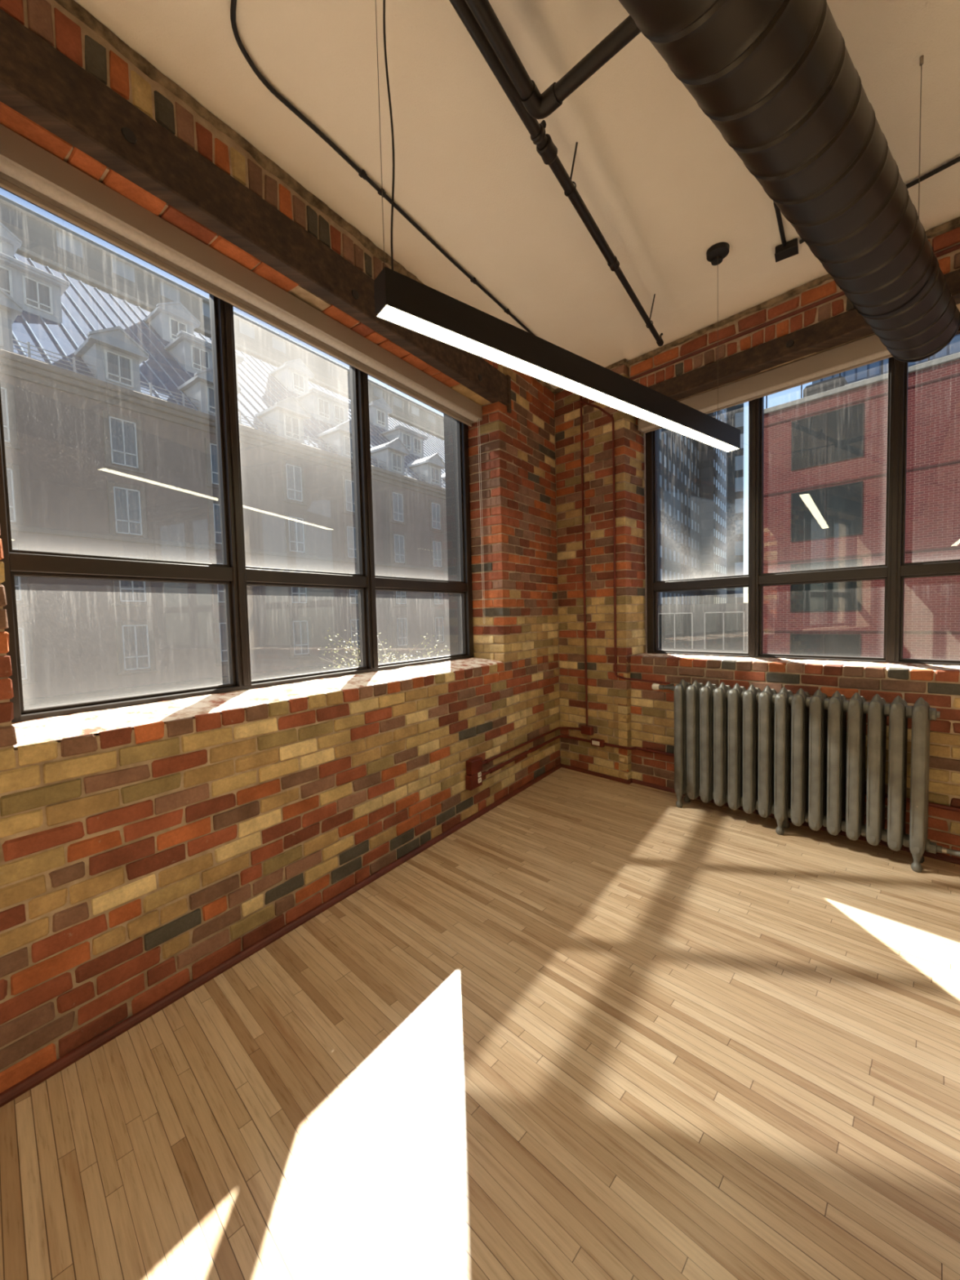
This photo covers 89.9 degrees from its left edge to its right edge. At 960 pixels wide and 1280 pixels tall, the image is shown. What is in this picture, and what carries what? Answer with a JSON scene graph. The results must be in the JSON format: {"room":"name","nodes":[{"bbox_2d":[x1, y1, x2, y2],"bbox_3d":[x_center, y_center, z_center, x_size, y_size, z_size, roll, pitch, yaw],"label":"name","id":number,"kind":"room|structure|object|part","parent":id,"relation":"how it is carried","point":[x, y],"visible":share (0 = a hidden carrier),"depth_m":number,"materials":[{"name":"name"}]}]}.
{"room":"empty loft office","nodes":[
{"label":"empty loft office","id":0,"kind":"room"},
{"bbox_2d":[0,0,560,1093],"bbox_3d":[-1.791,-0.349,1.589,0.554,3.630,8.820,1,3,36],"label":"wall","id":1,"kind":"structure","parent":0,"point":[135,862],"depth_m":2.13,"materials":[{"name":"brick"}]},
{"bbox_2d":[0,186,473,723],"bbox_3d":[-1.017,-0.885,2.917,0.267,2.270,2.924,1,3,36],"label":"window","id":2,"kind":"structure","parent":1,"relation":"in","point":[233,573],"depth_m":2.44,"materials":[{"name":"brown metal"}]},
{"bbox_2d":[0,124,484,623],"bbox_3d":[-0.855,-0.933,2.798,0.138,1.756,2.882,1,3,36],"label":"window reveal","id":3,"kind":"object","parent":2,"relation":"attached to","point":[28,171],"visible":1,"depth_m":2.14,"materials":[{"name":"beige paint"}]},
{"bbox_3d":[0.011,-0.964,3.914,0.008,1.663,0.025,1,3,36],"label":"bead chain","id":4,"kind":"part","parent":3,"relation":"part of","materials":[{"name":"white plastic"}]},
{"bbox_2d":[0,8,507,405],"bbox_3d":[-1.885,-1.822,1.014,0.089,0.236,7.138,1,3,36],"label":"beam","id":5,"kind":"structure","parent":1,"relation":"attached to","point":[37,81],"depth_m":1.94,"materials":[{"name":"black paint"}]},
{"bbox_2d":[11,657,502,747],"bbox_3d":[-0.788,0.242,2.829,0.341,0.049,2.916,1,3,36],"label":"windowsill","id":6,"kind":"structure","parent":1,"relation":"attached to","point":[53,728],"depth_m":2.15,"materials":[{"name":"white paint"}]},
{"bbox_2d":[0,763,561,1107],"bbox_3d":[-1.520,1.452,1.504,0.024,0.029,8.000,1,3,36],"label":"baseboard","id":7,"kind":"structure","parent":1,"relation":"attached to","point":[36,1078],"depth_m":2.04,"materials":[{"name":"brown wood"}]},
{"bbox_2d":[54,0,555,393],"bbox_3d":[-0.805,-2.212,2.470,0.041,0.066,5.200,1,3,36],"label":"trim","id":8,"kind":"structure","parent":1,"relation":"attached to","point":[72,6],"depth_m":2.05,"materials":[{"name":"paint"}]},
{"bbox_2d":[465,756,482,791],"bbox_3d":[-0.066,0.964,3.497,0.058,0.228,0.206,1,3,36],"label":"power outlet","id":9,"kind":"object","parent":1,"relation":"attached to","point":[473,778],"visible":1,"depth_m":3.48,"materials":[{"name":"red paint"}]},
{"bbox_2d":[506,374,511,413],"bbox_3d":[0.214,-1.997,3.921,0.070,0.290,0.042,1,3,36],"label":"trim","id":10,"kind":"structure","parent":1,"relation":"attached to","point":[508,406],"depth_m":3.90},
{"bbox_2d":[482,726,580,764],"bbox_3d":[0.396,0.887,4.151,1.369,0.052,0.261,-4,4,-44],"label":"conduit","id":11,"kind":"object","parent":1,"relation":"attached to","point":[486,761],"visible":0.96,"depth_m":4.15,"materials":[{"name":"red metal"}]},
{"bbox_2d":[0,767,959,1279],"bbox_3d":[0.762,1.586,-0.860,7.376,0.120,10.258,1,3,36],"label":"floor","id":12,"kind":"structure","parent":0,"point":[597,1028],"depth_m":1.54,"materials":[{"name":"brown wood"}]},
{"bbox_2d":[673,679,940,872],"bbox_3d":[2.050,0.801,3.221,0.209,0.979,1.479,-4,4,-44],"label":"radiator","id":13,"kind":"object","parent":12,"relation":"on","point":[784,754],"visible":1,"depth_m":3.08,"materials":[{"name":"grey metal"}]},
{"bbox_2d":[652,683,675,690],"bbox_3d":[1.512,0.372,3.861,0.196,0.053,0.204,1,4,44],"label":"radiator valve","id":14,"kind":"object","parent":13,"relation":"attached to","point":[655,686],"visible":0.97,"depth_m":3.82,"materials":[{"name":"grey metal"}]},
{"bbox_2d":[928,841,959,857],"bbox_3d":[2.616,1.215,2.661,0.072,0.180,0.194,-4,4,-44],"label":"radiator valve","id":15,"kind":"object","parent":13,"relation":"attached to","point":[934,847],"visible":0.99,"depth_m":2.68,"materials":[{"name":"grey metal"}]},
{"bbox_2d":[73,0,959,389],"bbox_3d":[0.667,-2.198,-1.048,7.376,0.200,10.258,1,3,36],"label":"ceiling","id":16,"kind":"structure","parent":0,"point":[660,183],"depth_m":2.16,"materials":[{"name":"paint"}]},
{"bbox_2d":[230,0,534,335],"bbox_3d":[-0.131,-2.252,2.745,0.766,0.027,3.367,0,3,20],"label":"conduit","id":17,"kind":"object","parent":16,"relation":"attached to","point":[362,173],"visible":0.85,"depth_m":2.18,"materials":[{"name":"black paint"}]},
{"bbox_2d":[448,0,663,346],"bbox_3d":[-0.352,-2.069,1.103,0.074,0.218,5.846,1,3,35],"label":"pipe","id":18,"kind":"object","parent":16,"relation":"attached to","point":[546,148],"visible":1,"depth_m":2.00,"materials":[{"name":"black metal"}]},
{"bbox_2d":[465,0,640,119],"bbox_3d":[-0.513,-1.832,-0.364,1.927,0.062,4.192,1,4,43],"label":"pipe","id":19,"kind":"object","parent":18,"relation":"attached to","point":[538,105],"visible":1,"depth_m":1.60,"materials":[{"name":"black metal"}]},
{"bbox_2d":[373,0,740,452],"bbox_3d":[0.628,-1.694,2.258,2.416,1.129,0.124,-4,4,-38],"label":"pendant light","id":20,"kind":"object","parent":16,"relation":"hanging from","point":[402,300],"visible":1,"depth_m":1.91,"materials":[{"name":"black paint"}]},
{"bbox_3d":[-0.295,-1.692,1.565,0.023,1.015,0.038,-1,3,0],"label":"power cord","id":21,"kind":"part","parent":20,"relation":"part of","materials":[{"name":"black paint"}]},
{"bbox_2d":[377,305,738,452],"bbox_3d":[0.636,-1.135,2.293,2.407,0.005,0.072,-4,4,-37],"label":"diffuser","id":22,"kind":"object","parent":20,"relation":"attached to","point":[408,317],"depth_m":1.97,"materials":[{"name":"beige plastic"}]},
{"bbox_2d":[773,200,786,246],"bbox_3d":[1.524,-2.276,2.468,0.039,0.026,0.814,1,3,36],"label":"conduit","id":23,"kind":"object","parent":16,"relation":"attached to","point":[778,213],"visible":0.48,"depth_m":2.64,"materials":[{"name":"black metal"}]},
{"bbox_2d":[774,238,798,262],"bbox_3d":[1.803,-2.292,2.828,0.116,0.048,0.082,1,3,36],"label":"junction box","id":24,"kind":"object","parent":16,"relation":"attached to","point":[791,249],"visible":1,"depth_m":2.81,"materials":[{"name":"black paint"}]},
{"bbox_2d":[618,0,959,362],"bbox_3d":[0.170,-1.798,0.840,5.894,0.758,0.316,-4,4,-39],"label":"ventilation duct","id":25,"kind":"object","parent":16,"relation":"hanging from","point":[780,82],"visible":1,"depth_m":1.45,"materials":[{"name":"black metal"}]},
{"bbox_2d":[799,156,959,244],"bbox_3d":[2.597,-2.275,1.922,0.025,0.022,2.276,-4,4,-41],"label":"conduit","id":26,"kind":"object","parent":16,"relation":"attached to","point":[957,160],"visible":0.51,"depth_m":2.35,"materials":[{"name":"black metal"}]},
{"bbox_2d":[554,226,959,858],"bbox_3d":[3.186,-0.516,2.444,0.424,3.630,7.420,-4,4,-44],"label":"wall","id":27,"kind":"structure","parent":0,"point":[621,712],"depth_m":4.17,"materials":[{"name":"brick"}]},
{"bbox_2d":[579,395,587,726],"bbox_3d":[0.956,-0.764,4.421,0.034,3.160,0.034,-1,3,0],"label":"conduit","id":28,"kind":"object","parent":27,"relation":"attached to","point":[580,397],"visible":0.93,"depth_m":4.42,"materials":[{"name":"metal"}]},
{"bbox_2d":[580,724,593,735],"bbox_3d":[0.998,0.842,4.484,0.050,0.075,0.115,-4,4,-44],"label":"junction box","id":29,"kind":"object","parent":27,"relation":"attached to","point":[584,730],"visible":1,"depth_m":4.46,"materials":[{"name":"red paint"}]},
{"bbox_2d":[554,358,626,395],"bbox_3d":[0.967,-2.352,4.312,0.038,0.058,0.745,-4,4,-44],"label":"trim","id":30,"kind":"structure","parent":27,"relation":"attached to","point":[623,362],"depth_m":4.11,"materials":[{"name":"paint"}]},
{"bbox_2d":[591,737,604,747],"bbox_3d":[1.079,0.942,4.412,0.042,0.062,0.125,-4,4,-44],"label":"box","id":31,"kind":"object","parent":27,"relation":"attached to","point":[595,742],"visible":1,"depth_m":4.39,"materials":[{"name":"red paint"}]},
{"bbox_3d":[1.060,0.943,4.403,0.003,0.036,0.078,-4,4,-44],"label":"plate","id":32,"kind":"part","parent":31,"relation":"part of","materials":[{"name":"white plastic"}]},
{"bbox_2d":[578,400,670,684],"bbox_3d":[1.222,-0.903,4.135,0.816,2.523,0.036,1,4,43],"label":"conduit","id":33,"kind":"object","parent":27,"relation":"attached to","point":[580,401],"visible":1,"depth_m":4.18,"materials":[{"name":"metal"}]},
{"bbox_2d":[481,734,959,812],"bbox_3d":[2.238,0.979,3.202,4.382,0.052,1.366,0,3,27],"label":"conduit","id":34,"kind":"object","parent":27,"relation":"attached to","point":[491,771],"visible":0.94,"depth_m":4.06,"materials":[{"name":"red metal"}]},
{"bbox_2d":[560,763,959,865],"bbox_3d":[3.101,1.292,2.394,0.084,0.029,6.600,-4,4,-44],"label":"baseboard","id":35,"kind":"structure","parent":27,"relation":"attached to","point":[939,856],"depth_m":3.69,"materials":[{"name":"brown wood"}]},
{"bbox_2d":[626,217,959,367],"bbox_3d":[2.529,-2.311,2.776,0.041,0.066,3.675,-4,4,-44],"label":"trim","id":36,"kind":"structure","parent":27,"relation":"attached to","point":[953,224],"depth_m":3.33,"materials":[{"name":"paint"}]},
{"bbox_2d":[636,652,959,674],"bbox_3d":[2.540,0.164,3.161,0.281,0.033,3.225,-4,4,-44],"label":"windowsill","id":37,"kind":"structure","parent":27,"relation":"attached to","point":[924,666],"depth_m":3.35,"materials":[{"name":"white paint"}]},
{"bbox_2d":[645,326,959,665],"bbox_3d":[2.631,-0.873,3.208,0.117,2.105,3.183,-4,4,-44],"label":"window","id":38,"kind":"structure","parent":27,"relation":"in","point":[895,570],"depth_m":3.48,"materials":[{"name":"brown metal"}]},
{"bbox_2d":[638,334,892,433],"bbox_3d":[2.015,-1.863,3.584,0.128,0.135,1.735,-4,4,-44],"label":"window reveal","id":39,"kind":"object","parent":38,"relation":"attached to","point":[870,349],"visible":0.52,"depth_m":3.36,"materials":[{"name":"beige paint"}]},
{"bbox_2d":[648,268,959,400],"bbox_3d":[3.286,-1.969,2.073,0.124,0.146,6.000,-4,4,-44],"label":"beam","id":40,"kind":"structure","parent":27,"relation":"attached to","point":[849,326],"depth_m":3.31,"materials":[{"name":"black paint"}]},
{"label":"outside","id":41,"kind":"structure","parent":0,"visible":0},
{"bbox_3d":[0.059,2.355,110.251,280.000,0.200,260.000,-1,3,0],"label":"ground","id":42,"kind":"structure","parent":41,"visible":0},
{"bbox_2d":[0,194,444,440],"bbox_3d":[-14.631,-12.879,65.289,68.546,35.400,88.021,-1,3,0],"label":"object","id":43,"kind":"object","parent":42,"relation":"on","point":[46,242],"visible":0.11,"depth_m":37.81,"materials":[{"name":"stone"}]},
{"bbox_2d":[0,222,450,709],"bbox_3d":[-15.005,-8.411,33.931,13.500,29.595,58.000,1,3,36],"label":"hotel building","id":44,"kind":"structure","parent":42,"relation":"on","point":[108,416],"depth_m":24.15,"materials":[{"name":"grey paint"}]},
{"bbox_3d":[-18.578,-8.652,18.212,0.022,2.050,1.020,1,3,36],"label":"glass pane","id":45,"kind":"part","parent":44,"relation":"part of","materials":[{"name":"grey glass"}]},
{"bbox_3d":[-21.876,-16.315,21.737,0.025,1.300,0.980,1,3,36],"label":"glass pane","id":46,"kind":"part","parent":44,"relation":"part of","materials":[{"name":"grey glass"}]},
{"bbox_3d":[-18.501,-5.597,18.363,0.022,2.050,1.020,1,3,36],"label":"glass pane","id":47,"kind":"part","parent":44,"relation":"part of","materials":[{"name":"grey glass"}]},
{"bbox_3d":[-18.424,-2.542,18.514,0.022,2.050,1.020,1,3,36],"label":"glass pane","id":48,"kind":"part","parent":44,"relation":"part of","materials":[{"name":"grey glass"}]},
{"bbox_3d":[-18.346,0.563,18.668,0.022,2.050,1.020,1,3,36],"label":"glass pane","id":49,"kind":"part","parent":44,"relation":"part of","materials":[{"name":"grey glass"}]},
{"bbox_3d":[-18.086,-11.492,19.288,0.080,0.870,0.070,1,3,36],"label":"rail post","id":50,"kind":"part","parent":44,"relation":"part of","materials":[{"name":"metal"}]},
{"bbox_3d":[-21.049,-16.392,22.889,0.025,1.300,0.980,1,3,36],"label":"glass pane","id":51,"kind":"part","parent":44,"relation":"part of","materials":[{"name":"grey glass"}]},
{"bbox_3d":[-17.253,-11.571,20.448,0.080,0.870,0.070,1,3,36],"label":"rail post","id":52,"kind":"part","parent":44,"relation":"part of","materials":[{"name":"metal"}]},
{"bbox_3d":[-16.131,-12.101,21.487,0.025,1.270,0.980,1,3,36],"label":"glass pane","id":53,"kind":"part","parent":44,"relation":"part of","materials":[{"name":"grey glass"}]},
{"bbox_3d":[-16.081,-8.887,21.692,0.022,2.050,1.020,1,3,36],"label":"glass pane","id":54,"kind":"part","parent":44,"relation":"part of","materials":[{"name":"grey glass"}]},
{"bbox_3d":[-16.004,-5.832,21.843,0.022,2.050,1.020,1,3,36],"label":"glass pane","id":55,"kind":"part","parent":44,"relation":"part of","materials":[{"name":"grey glass"}]},
{"bbox_3d":[-15.927,-2.777,21.994,0.022,2.050,1.020,1,3,36],"label":"glass pane","id":56,"kind":"part","parent":44,"relation":"part of","materials":[{"name":"grey glass"}]},
{"bbox_3d":[-15.849,0.329,22.148,0.022,2.050,1.020,1,3,36],"label":"glass pane","id":57,"kind":"part","parent":44,"relation":"part of","materials":[{"name":"grey glass"}]},
{"bbox_3d":[-15.589,-11.727,22.768,0.080,0.870,0.070,1,3,36],"label":"rail post","id":58,"kind":"part","parent":44,"relation":"part of","materials":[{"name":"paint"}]},
{"bbox_3d":[-19.544,-19.989,31.168,0.025,1.300,0.980,1,3,36],"label":"glass pane","id":59,"kind":"part","parent":44,"relation":"part of","materials":[{"name":"grey glass"}]},
{"bbox_3d":[-14.756,-11.806,23.928,0.080,0.870,0.070,1,3,36],"label":"rail post","id":60,"kind":"part","parent":44,"relation":"part of","materials":[{"name":"metal"}]},
{"bbox_3d":[-16.783,-16.794,28.836,0.025,1.300,0.980,1,3,36],"label":"glass pane","id":61,"kind":"part","parent":44,"relation":"part of","materials":[{"name":"grey glass"}]},
{"bbox_3d":[-13.634,-12.336,24.967,0.025,1.270,0.980,1,3,36],"label":"glass pane","id":62,"kind":"part","parent":44,"relation":"part of","materials":[{"name":"grey glass"}]},
{"bbox_3d":[-13.584,-9.122,25.173,0.022,2.050,1.020,1,3,36],"label":"glass pane","id":63,"kind":"part","parent":44,"relation":"part of","materials":[{"name":"grey glass"}]},
{"bbox_3d":[-13.507,-6.067,25.324,0.022,2.050,1.020,1,3,36],"label":"glass pane","id":64,"kind":"part","parent":44,"relation":"part of","materials":[{"name":"glass"}]},
{"bbox_3d":[-13.430,-3.012,25.475,0.022,2.050,1.020,1,3,36],"label":"glass pane","id":65,"kind":"part","parent":44,"relation":"part of","materials":[{"name":"grey glass"}]},
{"bbox_3d":[-9.912,-11.405,30.076,0.620,0.780,58.000,1,3,36],"label":"hotel cornice","id":66,"kind":"part","parent":44,"relation":"part of","materials":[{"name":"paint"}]},
{"bbox_3d":[-13.352,0.094,25.629,0.022,2.050,1.020,1,3,36],"label":"glass pane","id":67,"kind":"part","parent":44,"relation":"part of","materials":[{"name":"grey glass"}]},
{"bbox_3d":[-10.227,-12.322,30.240,0.044,0.548,58.000,1,3,36],"label":"snow rail","id":68,"kind":"part","parent":44,"relation":"part of","materials":[{"name":"metal"}]},
{"bbox_3d":[-13.092,-11.962,26.249,0.080,0.870,0.070,1,3,36],"label":"rail post","id":69,"kind":"part","parent":44,"relation":"part of","materials":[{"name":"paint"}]},
{"bbox_3d":[-12.259,-12.040,27.409,0.080,0.870,0.070,1,3,36],"label":"rail post","id":70,"kind":"part","parent":44,"relation":"part of","materials":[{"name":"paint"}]},
{"bbox_3d":[-11.137,-12.571,28.448,0.025,1.270,0.980,1,3,36],"label":"glass pane","id":71,"kind":"part","parent":44,"relation":"part of","materials":[{"name":"grey glass"}]},
{"bbox_3d":[-11.087,-9.357,28.653,0.022,2.050,1.020,1,3,36],"label":"glass pane","id":72,"kind":"part","parent":44,"relation":"part of","materials":[{"name":"grey glass"}]},
{"bbox_3d":[-11.010,-6.302,28.804,0.022,2.050,1.020,1,3,36],"label":"glass pane","id":73,"kind":"part","parent":44,"relation":"part of","materials":[{"name":"grey glass"}]},
{"bbox_3d":[-14.451,-20.468,38.267,0.025,1.300,0.980,1,3,36],"label":"glass pane","id":74,"kind":"part","parent":44,"relation":"part of","materials":[{"name":"grey glass"}]},
{"bbox_3d":[-10.933,-3.247,28.956,0.022,2.050,1.020,1,3,36],"label":"glass pane","id":75,"kind":"part","parent":44,"relation":"part of","materials":[{"name":"grey glass"}]},
{"bbox_3d":[-10.855,-0.141,29.109,0.022,2.050,1.020,1,3,36],"label":"glass pane","id":76,"kind":"part","parent":44,"relation":"part of","materials":[{"name":"grey glass"}]},
{"bbox_3d":[-11.690,-17.273,35.935,0.025,1.300,0.980,1,3,36],"label":"glass pane","id":77,"kind":"part","parent":44,"relation":"part of","materials":[{"name":"grey glass"}]},
{"bbox_3d":[-10.863,-17.351,37.087,0.025,1.300,0.980,1,3,36],"label":"glass pane","id":78,"kind":"part","parent":44,"relation":"part of","materials":[{"name":"grey glass"}]},
{"bbox_3d":[-8.640,-12.806,31.928,0.025,1.270,0.980,1,3,36],"label":"glass pane","id":79,"kind":"part","parent":44,"relation":"part of","materials":[{"name":"grey glass"}]},
{"bbox_3d":[-8.590,-9.592,32.134,0.022,2.050,1.020,1,3,36],"label":"glass pane","id":80,"kind":"part","parent":44,"relation":"part of","materials":[{"name":"grey glass"}]},
{"bbox_3d":[-8.513,-6.537,32.285,0.022,2.050,1.020,1,3,36],"label":"glass pane","id":81,"kind":"part","parent":44,"relation":"part of","materials":[{"name":"grey glass"}]},
{"bbox_3d":[-8.436,-3.482,32.436,0.022,2.050,1.020,1,3,36],"label":"glass pane","id":82,"kind":"part","parent":44,"relation":"part of","materials":[{"name":"grey glass"}]},
{"bbox_3d":[-8.358,-0.376,32.590,0.022,2.050,1.020,1,3,36],"label":"glass pane","id":83,"kind":"part","parent":44,"relation":"part of","materials":[{"name":"grey glass"}]},
{"bbox_3d":[-9.358,-20.947,45.366,0.025,1.300,0.980,1,3,36],"label":"glass pane","id":84,"kind":"part","parent":44,"relation":"part of","materials":[{"name":"grey glass"}]},
{"bbox_3d":[-6.143,-13.040,35.409,0.025,1.270,0.980,1,3,36],"label":"glass pane","id":85,"kind":"part","parent":44,"relation":"part of","materials":[{"name":"grey glass"}]},
{"bbox_3d":[-6.093,-9.827,35.614,0.022,2.050,1.020,1,3,36],"label":"glass pane","id":86,"kind":"part","parent":44,"relation":"part of","materials":[{"name":"grey glass"}]},
{"bbox_3d":[-6.016,-6.772,35.766,0.022,2.050,1.020,1,3,36],"label":"glass pane","id":87,"kind":"part","parent":44,"relation":"part of","materials":[{"name":"grey glass"}]},
{"bbox_3d":[-5.939,-3.716,35.917,0.022,2.050,1.020,1,3,36],"label":"glass pane","id":88,"kind":"part","parent":44,"relation":"part of","materials":[{"name":"grey glass"}]},
{"bbox_3d":[-5.862,-0.611,36.070,0.022,2.050,1.020,1,3,36],"label":"glass pane","id":89,"kind":"part","parent":44,"relation":"part of","materials":[{"name":"grey glass"}]},
{"bbox_3d":[-6.597,-17.752,43.034,0.025,1.300,0.980,1,3,36],"label":"glass pane","id":90,"kind":"part","parent":44,"relation":"part of","materials":[{"name":"grey glass"}]},
{"bbox_3d":[-5.771,-17.830,44.186,0.025,1.300,0.980,1,3,36],"label":"glass pane","id":91,"kind":"part","parent":44,"relation":"part of","materials":[{"name":"grey glass"}]},
{"bbox_3d":[-3.646,-13.275,38.889,0.025,1.270,0.980,1,3,36],"label":"glass pane","id":92,"kind":"part","parent":44,"relation":"part of","materials":[{"name":"grey glass"}]},
{"bbox_3d":[-3.596,-10.062,39.095,0.022,2.050,1.020,1,3,36],"label":"glass pane","id":93,"kind":"part","parent":44,"relation":"part of","materials":[{"name":"grey glass"}]},
{"bbox_3d":[-3.519,-7.007,39.246,0.022,2.050,1.020,1,3,36],"label":"glass pane","id":94,"kind":"part","parent":44,"relation":"part of","materials":[{"name":"grey glass"}]},
{"bbox_3d":[-3.442,-3.951,39.397,0.022,2.050,1.020,1,3,36],"label":"glass pane","id":95,"kind":"part","parent":44,"relation":"part of","materials":[{"name":"grey glass"}]},
{"bbox_3d":[-3.365,-0.846,39.551,0.022,2.050,1.020,1,3,36],"label":"glass pane","id":96,"kind":"part","parent":44,"relation":"part of","materials":[{"name":"grey glass"}]},
{"bbox_2d":[318,627,448,668],"bbox_3d":[-2.766,3.266,14.709,4.368,7.573,4.220,-1,3,0],"label":"street tree","id":97,"kind":"object","parent":42,"relation":"on","point":[386,660],"visible":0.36,"depth_m":14.38,"materials":[{"name":"grey plant"}]},
{"bbox_2d":[657,427,701,605],"bbox_3d":[17.780,-33.883,68.512,36.493,75.400,40.960,-1,3,0],"label":"office tower","id":98,"kind":"structure","parent":42,"relation":"on","point":[678,455],"depth_m":67.25,"materials":[{"name":"grey glass"}]},
{"bbox_2d":[657,602,748,653],"bbox_3d":[11.275,1.513,37.578,7.500,8.100,19.300,-4,4,-44],"label":"building","id":99,"kind":"structure","parent":42,"relation":"on","point":[719,627],"depth_m":29.86,"materials":[{"name":"concrete"}]},
{"bbox_2d":[700,408,726,604],"bbox_3d":[38.591,-49.658,93.404,25.245,103.400,26.390,-1,3,0],"label":"office tower","id":100,"kind":"structure","parent":42,"relation":"on","point":[713,460],"depth_m":82.74,"materials":[{"name":"grey glass"}]},
{"bbox_2d":[726,403,743,603],"bbox_3d":[41.676,-43.985,78.379,8.741,93.400,13.518,-1,3,0],"label":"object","id":101,"kind":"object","parent":42,"relation":"on","point":[735,414],"visible":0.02,"depth_m":73.32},
{"bbox_2d":[763,351,959,660],"bbox_3d":[29.178,-2.981,19.123,12.120,18.000,29.450,-4,4,-44],"label":"brick building","id":102,"kind":"structure","parent":42,"relation":"on","point":[825,453],"depth_m":22.37,"materials":[{"name":"red brick"}]},
{"bbox_2d":[803,375,866,397],"bbox_3d":[17.821,-12.427,24.017,1.500,0.950,2.600,-4,4,-44],"label":"rooftop unit","id":103,"kind":"object","parent":102,"relation":"on","point":[833,383],"visible":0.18,"depth_m":23.77,"materials":[{"name":"metal"}]},
{"bbox_2d":[765,357,929,408],"bbox_3d":[19.799,-12.579,20.000,0.058,1.650,14.079,-4,4,-44],"label":"roof railing","id":104,"kind":"object","parent":102,"relation":"on","point":[928,357],"visible":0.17,"depth_m":22.83,"materials":[{"name":"grey metal"}]},
{"bbox_3d":[14.934,-12.706,25.046,0.052,1.650,0.060,-1,3,0],"label":"railing post","id":105,"kind":"part","parent":104,"relation":"part of","materials":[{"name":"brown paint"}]},
{"bbox_3d":[16.009,-12.678,23.931,0.052,1.650,0.060,-1,3,0],"label":"railing post","id":106,"kind":"part","parent":104,"relation":"part of","materials":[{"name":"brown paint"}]},
{"bbox_3d":[17.085,-12.650,22.815,0.052,1.650,0.060,-1,3,0],"label":"railing post","id":107,"kind":"part","parent":104,"relation":"part of","materials":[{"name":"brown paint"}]},
{"bbox_3d":[18.160,-12.622,21.699,0.052,1.650,0.060,-1,3,0],"label":"railing post","id":108,"kind":"part","parent":104,"relation":"part of","materials":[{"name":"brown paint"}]},
{"bbox_2d":[812,333,959,384],"bbox_3d":[88.696,-34.061,96.862,43.108,69.400,42.364,-1,3,0],"label":"glass tower","id":109,"kind":"structure","parent":42,"relation":"on","point":[872,370],"depth_m":89.86,"materials":[{"name":"blue glass"}]}
]}

